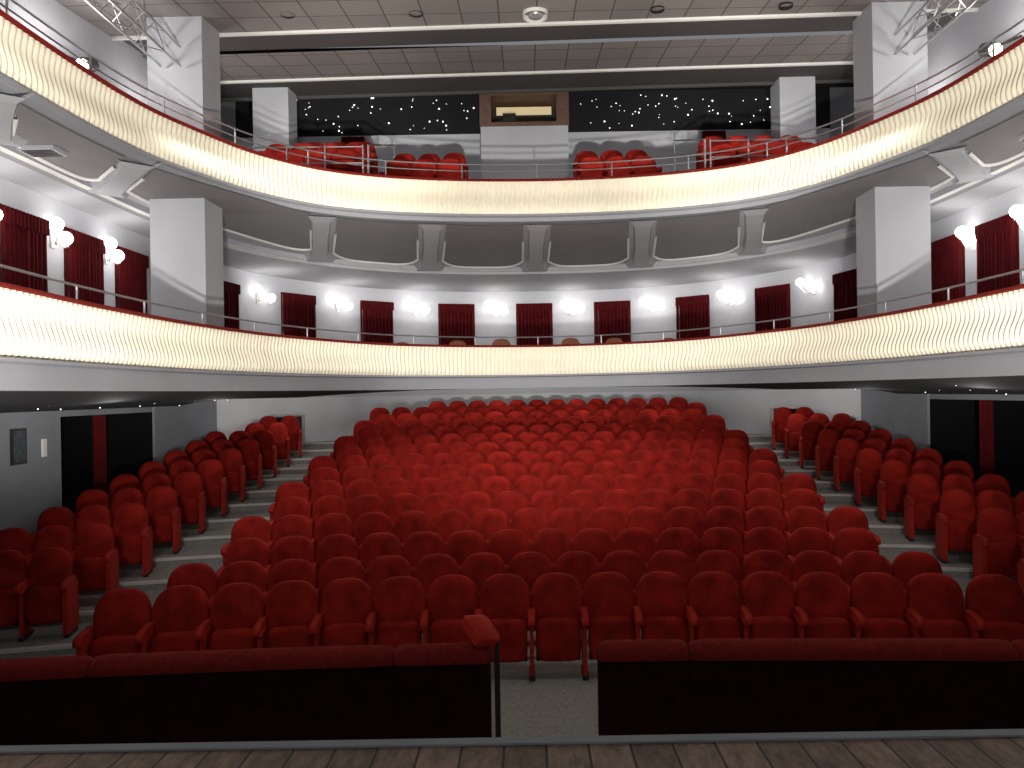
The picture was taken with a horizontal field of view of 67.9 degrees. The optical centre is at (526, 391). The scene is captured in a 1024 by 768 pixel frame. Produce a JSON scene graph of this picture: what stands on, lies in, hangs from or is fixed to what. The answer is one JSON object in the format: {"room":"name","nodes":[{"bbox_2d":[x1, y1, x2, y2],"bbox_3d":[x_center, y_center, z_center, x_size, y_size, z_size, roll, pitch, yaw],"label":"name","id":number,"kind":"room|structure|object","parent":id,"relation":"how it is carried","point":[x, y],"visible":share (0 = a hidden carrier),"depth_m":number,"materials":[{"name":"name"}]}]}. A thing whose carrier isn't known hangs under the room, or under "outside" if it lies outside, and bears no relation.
{"room":"auditorium","nodes":[
{"label":"auditorium","id":0,"kind":"room"},
{"bbox_2d":[0,0,236,533],"bbox_3d":[-6.902,-2.161,7.600,0.370,10.250,21.200,-1,0,0],"label":"wall","id":1,"kind":"structure","parent":0,"point":[27,490],"depth_m":11.31,"materials":[{"name":"paint"}]},
{"bbox_2d":[10,428,26,465],"bbox_3d":[-6.821,0.733,10.200,0.035,0.480,0.300,-1,0,0],"label":"framed poster","id":2,"kind":"object","parent":1,"relation":"attached to","point":[18,437],"visible":1,"depth_m":10.17,"materials":[{"name":"black metal"}]},
{"bbox_2d":[0,204,49,291],"bbox_3d":[-6.832,-1.332,10.346,0.123,2.250,1.000,-1,0,0],"label":"door curtain","id":3,"kind":"object","parent":1,"relation":"attached to","point":[24,235],"visible":0.56,"depth_m":10.28,"materials":[{"name":"fabric"}]},
{"bbox_2d":[49,217,72,248],"bbox_3d":[-6.769,-2.298,11.007,0.240,0.420,0.420,-1,0,0],"label":"wall sconce","id":4,"kind":"object","parent":1,"relation":"attached to","point":[65,238],"visible":1,"depth_m":10.97,"materials":[{"name":"white glass"}]},
{"bbox_2d":[63,227,105,304],"bbox_3d":[-6.833,-1.332,11.794,0.125,2.250,1.000,-1,0,0],"label":"door curtain","id":5,"kind":"object","parent":1,"relation":"attached to","point":[85,265],"visible":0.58,"depth_m":11.72,"materials":[{"name":"fabric"}]},
{"bbox_2d":[92,415,106,492],"bbox_3d":[-6.946,1.520,12.360,0.060,2.290,0.320,-1,0,0],"label":"curtain","id":6,"kind":"object","parent":1,"relation":"hanging from","point":[98,421],"visible":0.53,"depth_m":12.37,"materials":[{"name":"fabric"}]},
{"bbox_2d":[60,413,141,512],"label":"door","id":7,"kind":"structure","parent":1,"relation":"in","point":[124,430],"depth_m":13.90,"materials":[{"name":"black"}]},
{"bbox_2d":[104,237,123,264],"bbox_3d":[-6.773,-2.298,12.430,0.241,0.420,0.420,-1,0,0],"label":"wall sconce","id":8,"kind":"object","parent":1,"relation":"attached to","point":[110,243],"visible":1,"depth_m":12.40,"materials":[{"name":"white glass"}]},
{"bbox_2d":[114,246,148,313],"bbox_3d":[-6.839,-1.332,13.191,0.125,2.250,1.000,-1,0,0],"label":"door curtain","id":9,"kind":"object","parent":1,"relation":"attached to","point":[131,277],"visible":0.48,"depth_m":13.12,"materials":[{"name":"fabric"}]},
{"bbox_2d":[224,281,240,328],"bbox_3d":[-6.657,-1.335,16.882,0.123,2.250,1.000,-1,0,10],"label":"door curtain","id":10,"kind":"object","parent":1,"relation":"hanging from","point":[232,291],"visible":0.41,"depth_m":17.00,"materials":[{"name":"fabric"}]},
{"bbox_2d":[0,434,1015,736],"bbox_3d":[0.283,2.014,10.500,14.200,1.664,27.000,-1,0,0],"label":"floor","id":11,"kind":"structure","parent":0,"point":[559,702],"depth_m":10.23,"materials":[{"name":"grey carpet"}]},
{"bbox_2d":[0,547,78,641],"bbox_3d":[-5.977,2.324,8.625,1.492,0.987,0.505,-1,0,-14],"label":"theater seats","id":12,"kind":"object","parent":11,"relation":"on","point":[45,591],"visible":1,"depth_m":8.70,"materials":[{"name":"fabric"}]},
{"bbox_2d":[0,656,93,745],"bbox_3d":[-4.959,2.450,5.404,3.554,0.965,0.228,-1,0,-7],"label":"barrier","id":13,"kind":"object","parent":11,"relation":"on","point":[44,700],"visible":0.84,"depth_m":5.52,"materials":[{"name":"fabric"}]},
{"bbox_2d":[0,523,118,592],"bbox_3d":[-5.979,2.197,9.523,1.492,0.986,0.502,-1,0,-14],"label":"theater seats","id":14,"kind":"object","parent":11,"relation":"on","point":[95,559],"visible":0.58,"depth_m":9.61,"materials":[{"name":"fabric"}]},
{"bbox_2d":[30,503,152,576],"bbox_3d":[-5.980,2.069,10.420,1.492,0.987,0.496,-1,0,-14],"label":"theater seats","id":15,"kind":"object","parent":11,"relation":"on","point":[133,535],"visible":0.38,"depth_m":10.50,"materials":[{"name":"fabric"}]},
{"bbox_2d":[73,486,181,553],"bbox_3d":[-5.983,1.942,11.324,1.492,0.986,0.504,-1,0,-14],"label":"theater seats","id":16,"kind":"object","parent":11,"relation":"on","point":[161,502],"visible":0.48,"depth_m":11.41,"materials":[{"name":"fabric"}]},
{"bbox_2d":[108,472,205,533],"bbox_3d":[-5.984,1.814,12.219,1.492,0.986,0.494,-1,0,-14],"label":"theater seats","id":17,"kind":"object","parent":11,"relation":"on","point":[188,486],"visible":0.44,"depth_m":12.30,"materials":[{"name":"fabric"}]},
{"bbox_2d":[138,459,226,516],"bbox_3d":[-5.986,1.687,13.119,1.492,0.987,0.494,-1,0,-14],"label":"theater seats","id":18,"kind":"object","parent":11,"relation":"on","point":[211,471],"visible":0.39,"depth_m":13.20,"materials":[{"name":"fabric"}]},
{"bbox_2d":[163,448,245,501],"bbox_3d":[-5.990,1.559,14.025,1.492,0.986,0.507,-1,0,-14],"label":"theater seats","id":19,"kind":"object","parent":11,"relation":"on","point":[231,459],"visible":0.33,"depth_m":14.10,"materials":[{"name":"fabric"}]},
{"bbox_2d":[185,439,261,488],"bbox_3d":[-5.991,1.432,14.920,1.492,0.986,0.496,-1,0,-14],"label":"theater seats","id":20,"kind":"object","parent":11,"relation":"on","point":[249,449],"visible":0.41,"depth_m":15.01,"materials":[{"name":"fabric"}]},
{"bbox_2d":[204,430,276,477],"bbox_3d":[-5.994,1.304,15.824,1.492,0.987,0.504,-1,0,-14],"label":"theater seats","id":21,"kind":"object","parent":11,"relation":"on","point":[265,438],"visible":0.41,"depth_m":15.91,"materials":[{"name":"fabric"}]},
{"bbox_2d":[87,645,394,743],"bbox_3d":[-2.096,2.403,5.676,2.218,0.965,0.212,-1,0,-3],"label":"barrier","id":22,"kind":"object","parent":11,"relation":"on","point":[318,692],"visible":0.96,"depth_m":5.62,"materials":[{"name":"fabric"}]},
{"bbox_2d":[245,422,289,466],"bbox_3d":[-5.767,1.173,16.784,1.023,0.986,0.501,-1,0,-14],"label":"theater seats","id":23,"kind":"object","parent":11,"relation":"on","point":[279,431],"visible":0.44,"depth_m":16.86,"materials":[{"name":"fabric"}]},
{"bbox_2d":[259,415,301,457],"bbox_3d":[-5.769,1.046,17.683,1.023,0.986,0.500,-1,0,-14],"label":"theater seats","id":24,"kind":"object","parent":11,"relation":"on","point":[291,422],"visible":0.38,"depth_m":17.76,"materials":[{"name":"fabric"}]},
{"bbox_2d":[393,642,491,738],"bbox_3d":[-0.630,2.378,5.739,0.718,0.965,0.212,-1,0,0],"label":"barrier","id":25,"kind":"object","parent":11,"relation":"on","point":[443,690],"visible":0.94,"depth_m":5.69,"materials":[{"name":"wood"}]},
{"bbox_2d":[461,614,500,736],"bbox_3d":[-0.342,2.273,5.744,0.250,1.166,0.242,-1,0,-45],"label":"barrier","id":26,"kind":"object","parent":11,"relation":"on","point":[480,630],"visible":0.98,"depth_m":5.72,"materials":[{"name":"red fabric"}]},
{"bbox_2d":[369,402,706,421],"bbox_3d":[0.284,0.818,19.131,8.586,0.986,0.851,-1,0,0],"label":"theater seats","id":27,"kind":"object","parent":11,"relation":"on","point":[570,408],"visible":0.12,"depth_m":19.33,"materials":[{"name":"fabric"}]},
{"bbox_2d":[373,408,703,428],"bbox_3d":[0.286,0.945,18.257,8.053,0.987,0.815,-1,0,0],"label":"theater seats","id":28,"kind":"object","parent":11,"relation":"on","point":[561,415],"visible":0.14,"depth_m":18.44,"materials":[{"name":"fabric"}]},
{"bbox_2d":[356,422,723,446],"bbox_3d":[0.290,1.200,16.456,8.053,0.987,0.814,-1,0,0],"label":"theater seats","id":29,"kind":"object","parent":11,"relation":"on","point":[590,429],"visible":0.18,"depth_m":16.66,"materials":[{"name":"fabric"}]},
{"bbox_2d":[351,414,728,437],"bbox_3d":[0.288,1.073,17.329,8.586,0.987,0.847,-1,0,0],"label":"theater seats","id":30,"kind":"object","parent":11,"relation":"on","point":[527,422],"visible":0.17,"depth_m":17.54,"materials":[{"name":"fabric"}]},
{"bbox_2d":[329,429,753,460],"bbox_3d":[0.292,1.327,15.527,8.586,0.987,0.844,-1,0,0],"label":"theater seats","id":31,"kind":"object","parent":11,"relation":"on","point":[581,437],"visible":0.14,"depth_m":15.73,"materials":[{"name":"fabric"}]},
{"bbox_2d":[336,438,748,472],"bbox_3d":[0.294,1.455,14.657,8.053,0.987,0.815,-1,0,0],"label":"theater seats","id":32,"kind":"object","parent":11,"relation":"on","point":[570,447],"visible":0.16,"depth_m":14.84,"materials":[{"name":"fabric"}]},
{"bbox_2d":[303,448,784,486],"bbox_3d":[0.296,1.583,13.731,8.586,0.986,0.851,-1,0,0],"label":"theater seats","id":33,"kind":"object","parent":11,"relation":"on","point":[558,458],"visible":0.2,"depth_m":13.93,"materials":[{"name":"fabric"}]},
{"bbox_2d":[307,460,782,496],"bbox_3d":[0.298,1.710,12.855,8.053,0.986,0.811,-1,0,0],"label":"theater seats","id":34,"kind":"object","parent":11,"relation":"on","point":[544,471],"visible":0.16,"depth_m":13.04,"materials":[{"name":"fabric"}]},
{"bbox_2d":[268,473,824,520],"bbox_3d":[0.301,1.837,11.932,8.586,0.987,0.852,-1,0,0],"label":"theater seats","id":35,"kind":"object","parent":11,"relation":"on","point":[528,485],"visible":0.22,"depth_m":12.13,"materials":[{"name":"fabric"}]},
{"bbox_2d":[152,550,942,644],"bbox_3d":[0.309,2.320,8.331,8.586,0.986,0.851,-1,0,0],"label":"theater seats","id":36,"kind":"object","parent":11,"relation":"on","point":[581,565],"visible":0.2,"depth_m":8.54,"materials":[{"name":"fabric"}]},
{"bbox_2d":[72,571,1023,680],"bbox_3d":[0.309,2.350,7.408,9.119,0.987,0.898,-1,0,0],"label":"theater seats","id":37,"kind":"object","parent":11,"relation":"on","point":[877,605],"visible":0.8,"depth_m":7.53,"materials":[{"name":"fabric"}]},
{"bbox_2d":[269,488,828,538],"bbox_3d":[0.303,1.965,11.055,8.053,0.987,0.811,-1,0,0],"label":"theater seats","id":38,"kind":"object","parent":11,"relation":"on","point":[547,501],"visible":0.27,"depth_m":11.24,"materials":[{"name":"fabric"}]},
{"bbox_2d":[221,506,880,565],"bbox_3d":[0.305,2.092,10.129,8.586,0.987,0.848,-1,0,0],"label":"theater seats","id":39,"kind":"object","parent":11,"relation":"on","point":[529,521],"visible":0.23,"depth_m":10.33,"materials":[{"name":"fabric"}]},
{"bbox_2d":[216,527,891,587],"bbox_3d":[0.307,2.220,9.255,8.053,0.987,0.811,-1,0,0],"label":"theater seats","id":40,"kind":"object","parent":11,"relation":"on","point":[507,543],"visible":0.31,"depth_m":9.44,"materials":[{"name":"fabric"}]},
{"bbox_2d":[428,397,687,412],"bbox_3d":[0.812,0.681,20.089,6.987,0.986,0.729,-1,0,1],"label":"theater seats","id":41,"kind":"object","parent":11,"relation":"on","point":[557,403],"visible":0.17,"depth_m":20.27,"materials":[{"name":"fabric"}]},
{"bbox_2d":[596,639,689,735],"bbox_3d":[0.878,2.353,5.745,0.678,0.965,0.208,-1,0,0],"label":"barrier","id":42,"kind":"object","parent":11,"relation":"on","point":[643,684],"visible":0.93,"depth_m":5.70,"materials":[{"name":"fabric"}]},
{"bbox_2d":[771,407,813,449],"bbox_3d":[6.230,0.847,17.698,1.021,0.985,0.497,-1,0,14],"label":"theater seats","id":43,"kind":"object","parent":11,"relation":"on","point":[781,414],"visible":0.44,"depth_m":17.77,"materials":[{"name":"fabric"}]},
{"bbox_2d":[784,413,852,458],"bbox_3d":[6.461,0.971,16.738,1.490,0.985,0.498,-1,0,14],"label":"theater seats","id":44,"kind":"object","parent":11,"relation":"on","point":[795,422],"visible":0.26,"depth_m":16.83,"materials":[{"name":"fabric"}]},
{"bbox_2d":[799,420,871,468],"bbox_3d":[6.464,1.098,15.840,1.490,0.987,0.502,-1,0,14],"label":"theater seats","id":45,"kind":"object","parent":11,"relation":"on","point":[810,430],"visible":0.28,"depth_m":15.93,"materials":[{"name":"fabric"}]},
{"bbox_2d":[687,638,1018,733],"bbox_3d":[2.409,2.328,5.689,2.387,0.965,0.214,-1,0,3],"label":"barrier","id":46,"kind":"object","parent":11,"relation":"on","point":[754,685],"visible":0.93,"depth_m":5.64,"materials":[{"name":"wood"}]},
{"bbox_2d":[815,429,892,479],"bbox_3d":[6.466,1.226,14.940,1.490,0.985,0.502,-1,0,14],"label":"theater seats","id":47,"kind":"object","parent":11,"relation":"on","point":[827,439],"visible":0.34,"depth_m":15.03,"materials":[{"name":"fabric"}]},
{"bbox_2d":[833,438,915,491],"bbox_3d":[6.467,1.353,14.038,1.490,0.985,0.498,-1,0,14],"label":"theater seats","id":48,"kind":"object","parent":11,"relation":"on","point":[847,449],"visible":0.39,"depth_m":14.12,"materials":[{"name":"fabric"}]},
{"bbox_2d":[854,448,943,506],"bbox_3d":[6.469,1.480,13.137,1.490,0.987,0.496,-1,0,14],"label":"theater seats","id":49,"kind":"object","parent":11,"relation":"on","point":[869,461],"visible":0.43,"depth_m":13.22,"materials":[{"name":"fabric"}]},
{"bbox_2d":[877,460,976,522],"bbox_3d":[6.472,1.608,12.240,1.490,0.986,0.503,-1,0,14],"label":"theater seats","id":50,"kind":"object","parent":11,"relation":"on","point":[894,474],"visible":0.35,"depth_m":12.32,"materials":[{"name":"fabric"}]},
{"bbox_2d":[904,474,1014,541],"bbox_3d":[6.473,1.735,11.337,1.490,0.987,0.496,-1,0,14],"label":"theater seats","id":51,"kind":"object","parent":11,"relation":"on","point":[922,499],"visible":0.52,"depth_m":11.42,"materials":[{"name":"fabric"}]},
{"bbox_2d":[935,489,1023,563],"bbox_3d":[6.477,1.863,10.442,1.490,0.987,0.507,-1,0,14],"label":"theater seats","id":52,"kind":"object","parent":11,"relation":"on","point":[956,519],"visible":0.58,"depth_m":10.56,"materials":[{"name":"fabric"}]},
{"bbox_2d":[972,508,1023,582],"bbox_3d":[6.478,1.990,9.536,1.490,0.986,0.496,-1,0,14],"label":"theater seats","id":53,"kind":"object","parent":11,"relation":"on","point":[998,540],"visible":0.89,"depth_m":9.69,"materials":[{"name":"fabric"}]},
{"bbox_2d":[1011,639,1023,728],"bbox_3d":[5.447,2.277,5.414,3.735,0.965,0.231,-1,0,7],"label":"barrier","id":54,"kind":"object","parent":11,"relation":"on","point":[1018,644],"visible":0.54,"depth_m":5.58,"materials":[{"name":"fabric"}]},
{"bbox_2d":[1017,540,1023,594],"bbox_3d":[6.481,2.118,8.640,1.490,0.986,0.502,-1,0,14],"label":"theater seats","id":55,"kind":"object","parent":11,"relation":"on","point":[1020,565],"visible":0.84,"depth_m":8.94,"materials":[{"name":"fabric"}]},
{"bbox_2d":[0,111,1023,291],"bbox_3d":[0.200,-3.044,11.550,14.215,0.240,21.100,-1,0,0],"label":"ceiling","id":56,"kind":"structure","parent":0,"point":[131,213],"depth_m":17.13,"materials":[{"name":"white paint"}]},
{"bbox_2d":[16,145,67,156],"bbox_3d":[-6.026,-2.995,9.450,0.450,0.070,0.300,-1,0,0],"label":"ceiling vent","id":57,"kind":"object","parent":56,"relation":"in","point":[31,150],"visible":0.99,"depth_m":9.39,"materials":[{"name":"white metal"}]},
{"bbox_2d":[0,94,993,271],"bbox_3d":[0.199,-3.099,12.607,13.657,0.150,13.258,-1,0,0],"label":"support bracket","id":58,"kind":"object","parent":56,"relation":"attached to","point":[965,169],"depth_m":14.07,"materials":[{"name":"white paint"}]},
{"bbox_2d":[0,9,1023,224],"bbox_3d":[0.191,-3.534,7.636,11.585,0.780,13.282,-1,0,0],"label":"balcony parapet","id":59,"kind":"object","parent":56,"relation":"attached to","point":[67,93],"visible":1,"depth_m":11.93,"materials":[{"name":"beige paint"}]},
{"bbox_2d":[0,0,1023,178],"bbox_3d":[0.182,-4.077,7.560,11.293,0.317,13.148,-1,0,0],"label":"handrail","id":60,"kind":"object","parent":59,"relation":"attached to","point":[6,1],"depth_m":11.93,"materials":[{"name":"metal"}]},
{"bbox_2d":[13,103,1023,267],"bbox_3d":[0.198,-3.114,12.670,13.028,0.052,12.447,-1,0,0],"label":"panels","id":61,"kind":"object","parent":56,"relation":"attached to","point":[363,241],"depth_m":14.14,"materials":[{"name":"grey paint"}]},
{"bbox_2d":[0,737,1023,767],"bbox_3d":[0.278,1.671,-0.280,18.000,0.150,7.440,-1,0,0],"label":"floor","id":62,"kind":"structure","parent":0,"point":[953,752],"depth_m":3.33,"materials":[{"name":"brown wood"}]},
{"bbox_2d":[0,729,1023,753],"bbox_3d":[0.287,2.215,3.480,18.000,1.262,0.080,-1,0,0],"label":"trim","id":63,"kind":"structure","parent":62,"relation":"attached to","point":[973,733],"depth_m":3.46,"materials":[{"name":"grey"}]},
{"bbox_2d":[0,376,1023,412],"bbox_3d":[0.250,-0.024,11.547,14.215,0.360,21.105,-1,0,0],"label":"ceiling","id":64,"kind":"structure","parent":0,"point":[10,401],"depth_m":10.74,"materials":[{"name":"grey paint"}]},
{"bbox_2d":[0,264,1023,344],"bbox_3d":[0.232,-1.083,8.560,9.668,0.187,15.148,-1,0,0],"label":"handrail","id":65,"kind":"object","parent":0,"point":[1,265],"depth_m":10.67,"materials":[{"name":"metal"}]},
{"bbox_2d":[55,0,988,101],"bbox_3d":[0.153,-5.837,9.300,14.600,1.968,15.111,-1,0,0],"label":"ceiling","id":66,"kind":"structure","parent":0,"point":[242,25],"depth_m":13.44,"materials":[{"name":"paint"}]},
{"bbox_2d":[85,0,180,66],"bbox_3d":[-5.540,-5.414,9.147,0.336,0.741,5.306,-1,0,0],"label":"lighting truss","id":67,"kind":"object","parent":66,"relation":"hanging from","point":[119,8],"visible":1,"depth_m":10.73,"materials":[{"name":"silver metal"}]},
{"bbox_2d":[523,7,547,22],"bbox_3d":[0.131,-5.970,12.000,0.400,0.165,0.400,-1,0,0],"label":"recessed light","id":68,"kind":"object","parent":66,"relation":"in","point":[535,15],"depth_m":11.94,"materials":[{"name":"white metal"}]},
{"bbox_2d":[894,0,976,54],"bbox_3d":[5.858,-5.603,9.147,0.336,0.741,5.306,-1,0,0],"label":"lighting truss","id":69,"kind":"object","parent":66,"relation":"hanging from","point":[939,11],"visible":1,"depth_m":10.99,"materials":[{"name":"silver metal"}]},
{"bbox_2d":[235,87,829,178],"bbox_3d":[0.161,-5.353,18.275,14.600,4.100,0.250,-1,0,0],"label":"wall","id":70,"kind":"structure","parent":0,"point":[588,110],"depth_m":18.15,"materials":[{"name":"paint"}]},
{"bbox_2d":[217,253,860,441],"bbox_3d":[0.246,-0.229,18.125,14.210,6.150,7.951,-1,0,0],"label":"wall","id":71,"kind":"structure","parent":0,"point":[330,417],"depth_m":20.38,"materials":[{"name":"paint"}]},
{"bbox_2d":[272,413,305,442],"bbox_3d":[-6.399,1.356,19.098,1.254,1.600,1.138,-1,0,29],"label":"door frame","id":72,"kind":"structure","parent":71,"relation":"attached to","point":[301,418],"depth_m":19.23,"materials":[{"name":"paint"}]},
{"bbox_2d":[281,292,315,337],"bbox_3d":[-5.731,-1.350,19.151,0.123,2.250,1.060,-1,0,36],"label":"door curtain","id":73,"kind":"object","parent":71,"relation":"attached to","point":[298,309],"visible":0.54,"depth_m":19.11,"materials":[{"name":"fabric"}]},
{"bbox_2d":[360,300,393,342],"bbox_3d":[-4.118,-1.377,20.917,1.060,2.250,0.123,-1,0,-36],"label":"door curtain","id":74,"kind":"object","parent":71,"relation":"attached to","point":[377,318],"visible":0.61,"depth_m":20.91,"materials":[{"name":"fabric"}]},
{"bbox_2d":[438,304,474,344],"bbox_3d":[-2.007,-1.412,21.848,1.060,2.250,0.123,-1,0,-15],"label":"door curtain","id":75,"kind":"object","parent":71,"relation":"attached to","point":[453,319],"visible":0.59,"depth_m":21.83,"materials":[{"name":"fabric"}]},
{"bbox_2d":[516,303,552,344],"bbox_3d":[0.226,-1.449,22.058,1.060,2.250,0.123,-1,0,0],"label":"door curtain","id":76,"kind":"object","parent":71,"relation":"attached to","point":[532,319],"visible":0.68,"depth_m":22.04,"materials":[{"name":"fabric"}]},
{"bbox_2d":[594,300,630,342],"bbox_3d":[2.459,-1.486,21.848,1.060,2.250,0.123,-1,0,15],"label":"door curtain","id":77,"kind":"object","parent":71,"relation":"attached to","point":[610,317],"visible":0.58,"depth_m":21.83,"materials":[{"name":"fabric"}]},
{"bbox_2d":[675,294,709,338],"bbox_3d":[4.570,-1.521,20.917,1.060,2.250,0.123,-1,0,36],"label":"door curtain","id":78,"kind":"object","parent":71,"relation":"attached to","point":[692,312],"visible":0.51,"depth_m":20.88,"materials":[{"name":"fabric"}]},
{"bbox_2d":[754,283,790,331],"bbox_3d":[6.183,-1.548,19.151,0.123,2.250,1.060,-1,0,-36],"label":"door curtain","id":79,"kind":"object","parent":71,"relation":"attached to","point":[771,302],"visible":0.52,"depth_m":19.10,"materials":[{"name":"fabric"}]},
{"bbox_2d":[830,0,1023,455],"bbox_3d":[7.326,-2.397,7.600,0.370,10.250,21.200,-1,0,0],"label":"wall","id":80,"kind":"structure","parent":0,"point":[914,417],"depth_m":13.13,"materials":[{"name":"paint"}]},
{"bbox_2d":[832,268,857,320],"bbox_3d":[7.109,-1.563,16.882,0.123,2.250,1.000,-1,0,-10],"label":"door curtain","id":81,"kind":"object","parent":80,"relation":"hanging from","point":[844,284],"visible":0.49,"depth_m":16.91,"materials":[{"name":"fabric"}]},
{"bbox_2d":[931,234,965,303],"bbox_3d":[7.291,-1.566,13.191,0.125,2.250,1.000,-1,0,0],"label":"door curtain","id":82,"kind":"object","parent":80,"relation":"attached to","point":[947,253],"visible":0.48,"depth_m":13.10,"materials":[{"name":"fabric"}]},
{"bbox_2d":[955,226,975,250],"bbox_3d":[7.193,-2.530,12.430,0.241,0.420,0.420,-1,0,0],"label":"wall sconce","id":83,"kind":"object","parent":80,"relation":"attached to","point":[961,232],"visible":1,"depth_m":12.40,"materials":[{"name":"white glass"}]},
{"bbox_2d":[941,399,1023,497],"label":"door","id":84,"kind":"structure","parent":80,"relation":"in","point":[960,437],"depth_m":13.90,"materials":[{"name":"black wood"}]},
{"bbox_2d":[979,400,994,476],"bbox_3d":[7.492,1.281,12.360,0.060,2.290,0.320,-1,0,0],"label":"curtain","id":85,"kind":"object","parent":80,"relation":"hanging from","point":[986,407],"visible":0.56,"depth_m":12.37,"materials":[{"name":"fabric"}]},
{"bbox_2d":[975,214,1019,293],"bbox_3d":[7.285,-1.566,11.794,0.126,2.250,1.000,-1,0,0],"label":"door curtain","id":86,"kind":"object","parent":80,"relation":"attached to","point":[997,239],"visible":0.53,"depth_m":11.72,"materials":[{"name":"fabric"}]},
{"bbox_2d":[977,35,1021,56],"bbox_3d":[6.966,-5.044,11.093,0.597,0.376,0.389,-1,0,0],"label":"lamp","id":87,"kind":"object","parent":80,"relation":"attached to","point":[983,51],"visible":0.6,"depth_m":11.09,"materials":[{"name":"white glass"}]},
{"bbox_2d":[1009,205,1023,229],"bbox_3d":[7.189,-2.530,11.007,0.240,0.420,0.420,-1,0,0],"label":"wall sconce","id":88,"kind":"object","parent":80,"relation":"attached to","point":[1016,212],"visible":1,"depth_m":11.05,"materials":[{"name":"white glass"}]},
{"label":"floor","id":89,"kind":"structure","parent":0,"visible":0},
{"bbox_2d":[146,16,223,326],"bbox_3d":[-5.482,-3.084,12.250,0.940,5.750,0.780,-1,0,0],"label":"column","id":90,"kind":"structure","parent":89,"relation":"on","point":[186,234],"depth_m":11.90,"materials":[{"name":"paint"}]},
{"bbox_2d":[0,281,1023,390],"bbox_3d":[0.241,-0.542,8.633,9.959,0.905,15.276,-1,0,0],"label":"balcony parapet","id":91,"kind":"object","parent":89,"relation":"attached to","point":[49,341],"visible":1,"depth_m":10.74,"materials":[{"name":"beige paint"}]},
{"bbox_2d":[853,1,931,316],"bbox_3d":[5.877,-3.273,12.250,0.940,5.750,0.780,-1,0,0],"label":"column","id":92,"kind":"structure","parent":89,"relation":"on","point":[893,229],"depth_m":11.90,"materials":[{"name":"paint"}]},
{"bbox_3d":[0.184,-3.964,11.548,14.215,1.080,21.104,-1,0,0],"label":"floor","id":93,"kind":"structure","parent":0,"visible":0},
{"bbox_2d":[252,87,296,150],"bbox_3d":[-5.390,-5.401,16.300,0.830,2.120,0.680,-1,0,0],"label":"column","id":94,"kind":"structure","parent":93,"relation":"on","point":[274,109],"depth_m":16.00,"materials":[{"name":"paint"}]},
{"bbox_2d":[258,150,361,172],"bbox_3d":[-4.259,-4.144,14.415,2.192,0.985,0.490,-1,0,0],"label":"seats","id":95,"kind":"object","parent":93,"relation":"on","point":[344,167],"visible":0.14,"depth_m":14.52,"materials":[{"name":"fabric"}]},
{"bbox_2d":[265,142,370,173],"bbox_3d":[-4.266,-4.565,15.266,2.192,0.985,0.492,-1,0,0],"label":"seats","id":96,"kind":"object","parent":93,"relation":"on","point":[358,150],"visible":0.1,"depth_m":15.38,"materials":[{"name":"fabric"}]},
{"bbox_2d":[248,144,394,173],"bbox_3d":[-4.022,-4.492,15.378,2.234,1.916,2.884,-1,0,0],"label":"gallery railing","id":97,"kind":"object","parent":93,"relation":"on","point":[368,145],"visible":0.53,"depth_m":13.99,"materials":[{"name":"silver metal"}]},
{"bbox_2d":[309,141,377,173],"bbox_3d":[-4.037,-4.879,16.165,1.662,0.986,0.490,-1,0,0],"label":"seats","id":98,"kind":"object","parent":93,"relation":"on","point":[372,152],"visible":0.12,"depth_m":16.27,"materials":[{"name":"fabric"}]},
{"bbox_2d":[379,159,464,177],"bbox_3d":[-2.075,-4.201,15.165,1.662,0.986,0.490,-1,0,0],"label":"seats","id":99,"kind":"object","parent":93,"relation":"on","point":[389,171],"visible":0.23,"depth_m":15.26,"materials":[{"name":"fabric"}]},
{"bbox_2d":[394,153,467,178],"bbox_3d":[-2.082,-4.621,16.117,1.662,0.986,0.494,-1,0,0],"label":"seats","id":100,"kind":"object","parent":93,"relation":"on","point":[435,158],"visible":0.21,"depth_m":16.23,"materials":[{"name":"fabric"}]},
{"bbox_2d":[479,92,568,178],"bbox_3d":[-0.054,-5.675,17.645,2.020,2.350,0.990,-1,0,0],"label":"booth","id":101,"kind":"object","parent":93,"relation":"on","point":[516,128],"visible":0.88,"depth_m":17.20,"materials":[{"name":"paint"}]},
{"bbox_2d":[573,149,647,177],"bbox_3d":[1.818,-4.686,16.115,1.662,0.987,0.490,-1,0,0],"label":"seats","id":102,"kind":"object","parent":93,"relation":"on","point":[630,155],"visible":0.21,"depth_m":16.23,"materials":[{"name":"fabric"}]},
{"bbox_2d":[576,156,661,177],"bbox_3d":[1.825,-4.265,15.167,1.662,0.985,0.494,-1,0,0],"label":"seats","id":103,"kind":"object","parent":93,"relation":"on","point":[653,169],"visible":0.38,"depth_m":15.27,"materials":[{"name":"fabric"}]},
{"bbox_2d":[696,135,801,168],"bbox_3d":[4.532,-4.711,15.267,2.192,0.986,0.493,-1,0,0],"label":"seats","id":104,"kind":"object","parent":93,"relation":"on","point":[735,144],"visible":0.16,"depth_m":15.37,"materials":[{"name":"fabric"}]},
{"bbox_2d":[674,137,824,170],"bbox_3d":[4.371,-4.631,15.378,2.234,1.916,2.884,-1,0,0],"label":"gallery railing","id":105,"kind":"object","parent":93,"relation":"on","point":[823,138],"visible":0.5,"depth_m":13.98,"materials":[{"name":"silver metal"}]},
{"bbox_2d":[706,142,812,167],"bbox_3d":[4.540,-4.291,14.416,2.192,0.986,0.493,-1,0,0],"label":"seats","id":106,"kind":"object","parent":93,"relation":"on","point":[719,146],"visible":0.21,"depth_m":14.52,"materials":[{"name":"fabric"}]},
{"bbox_2d":[770,76,815,143],"bbox_3d":[5.708,-5.585,16.300,0.830,2.120,0.680,-1,0,0],"label":"column","id":107,"kind":"structure","parent":93,"relation":"on","point":[793,101],"depth_m":16.00,"materials":[{"name":"paint"}]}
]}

